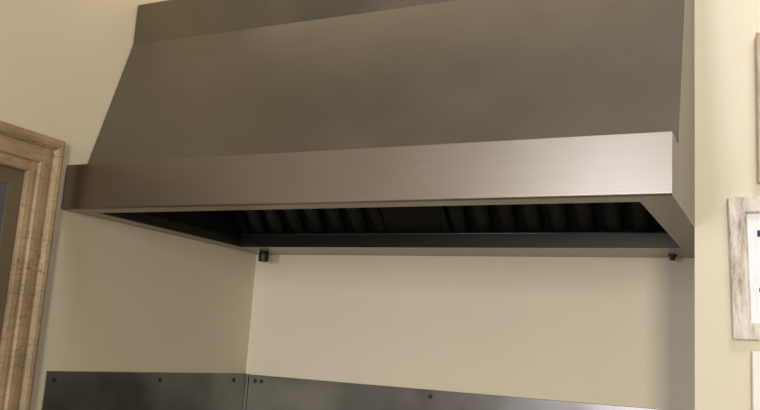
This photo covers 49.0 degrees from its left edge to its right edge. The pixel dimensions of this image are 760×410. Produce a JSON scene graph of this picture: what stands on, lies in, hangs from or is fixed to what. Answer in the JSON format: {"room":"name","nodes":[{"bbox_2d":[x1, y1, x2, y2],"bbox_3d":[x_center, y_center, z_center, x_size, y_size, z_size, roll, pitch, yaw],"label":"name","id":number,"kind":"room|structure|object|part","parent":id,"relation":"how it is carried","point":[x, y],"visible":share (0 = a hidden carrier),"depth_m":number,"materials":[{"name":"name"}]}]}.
{"room":"kitchen","nodes":[
{"label":"kitchen","id":0,"kind":"room"},
{"bbox_2d":[0,0,256,409],"bbox_3d":[-2.062,0.021,0.841,0.150,3.350,6.750,-1,-11,26],"label":"wall","id":1,"kind":"structure","parent":0,"point":[120,297],"depth_m":2.88,"materials":[{"name":"beige paint"}]},
{"bbox_2d":[0,121,65,409],"bbox_3d":[-1.251,0.307,2.242,0.043,1.200,0.840,-1,-11,26],"label":"framed picture","id":2,"kind":"object","parent":1,"relation":"attached to","point":[31,162],"visible":1,"depth_m":2.56,"materials":[{"name":"wood"},{"name":"glass"}]},
{"bbox_2d":[0,182,7,235],"bbox_3d":[-1.266,0.307,2.250,0.004,0.852,0.492,-1,-11,26],"label":"print","id":3,"kind":"object","parent":2,"relation":"attached to","point":[3,185],"depth_m":2.52,"materials":[{"name":"blue paper"}]},
{"bbox_2d":[41,371,248,409],"bbox_3d":[-0.835,0.952,3.078,0.019,0.656,1.094,-1,-11,26],"label":"panel","id":4,"kind":"object","parent":1,"relation":"attached to","point":[63,390],"visible":1,"depth_m":3.06,"materials":[{"name":"metal"}]},
{"bbox_2d":[246,255,694,409],"bbox_3d":[1.787,0.575,2.552,5.200,3.350,0.150,-1,-11,26],"label":"wall","id":5,"kind":"structure","parent":0,"point":[617,331],"depth_m":3.18,"materials":[{"name":"beige paint"}]},
{"bbox_2d":[62,0,694,261],"bbox_3d":[0.082,-0.276,2.858,1.900,0.846,1.119,-1,-11,26],"label":"extractor hood","id":6,"kind":"object","parent":5,"relation":"attached to","point":[263,128],"visible":0.98,"depth_m":2.46,"materials":[{"name":"metal"}]},
{"bbox_3d":[0.151,-0.595,3.016,1.896,0.156,0.885,-1,-11,26],"label":"duct panel","id":7,"kind":"part","parent":6,"relation":"part of","materials":[{"name":"metal"}]},
{"bbox_3d":[-0.095,-0.370,2.506,1.900,0.518,0.158,-1,-11,26],"label":"canopy panel","id":8,"kind":"part","parent":6,"relation":"part of","materials":[{"name":"metal"}]},
{"bbox_3d":[0.083,-0.081,3.052,0.230,0.348,0.348,-1,-11,26],"label":"blanking plate","id":9,"kind":"part","parent":6,"relation":"part of","materials":[{"name":"metal"}]},
{"bbox_3d":[0.930,-0.315,2.444,0.004,0.796,1.116,-1,-11,26],"label":"panel","id":10,"kind":"part","parent":6,"relation":"part of","materials":[{"name":"metal"}]},
{"bbox_2d":[246,374,661,409],"bbox_3d":[0.181,1.036,3.168,1.713,0.653,0.007,-1,-11,26],"label":"panel","id":11,"kind":"object","parent":5,"relation":"attached to","point":[264,392],"visible":1,"depth_m":3.34,"materials":[{"name":"metal"}]},
{"bbox_2d":[694,0,759,409],"bbox_3d":[1.607,0.500,2.192,5.200,3.350,0.667,-1,-11,26],"label":"wall","id":12,"kind":"structure","parent":0,"point":[725,69],"depth_m":2.27,"materials":[{"name":"beige paint"}]},
{"bbox_2d":[728,196,759,340],"bbox_3d":[1.063,0.159,2.144,0.300,0.377,0.019,-3,-12,26],"label":"framed print","id":13,"kind":"object","parent":12,"relation":"attached to","point":[743,212],"visible":1,"depth_m":2.19,"materials":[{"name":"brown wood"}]},
{"bbox_2d":[752,351,759,409],"bbox_3d":[1.063,0.540,2.063,0.260,0.340,0.021,-1,-11,26],"label":"framed print","id":14,"kind":"object","parent":12,"relation":"attached to","point":[755,354],"visible":1,"depth_m":2.12,"materials":[{"name":"white paint"}]},
{"bbox_2d":[756,32,759,183],"bbox_3d":[1.152,-0.266,2.185,0.300,0.419,0.025,-1,-11,26],"label":"framed print","id":15,"kind":"object","parent":12,"relation":"attached to","point":[758,33],"visible":1,"depth_m":2.25,"materials":[{"name":"brown wood"}]}
]}

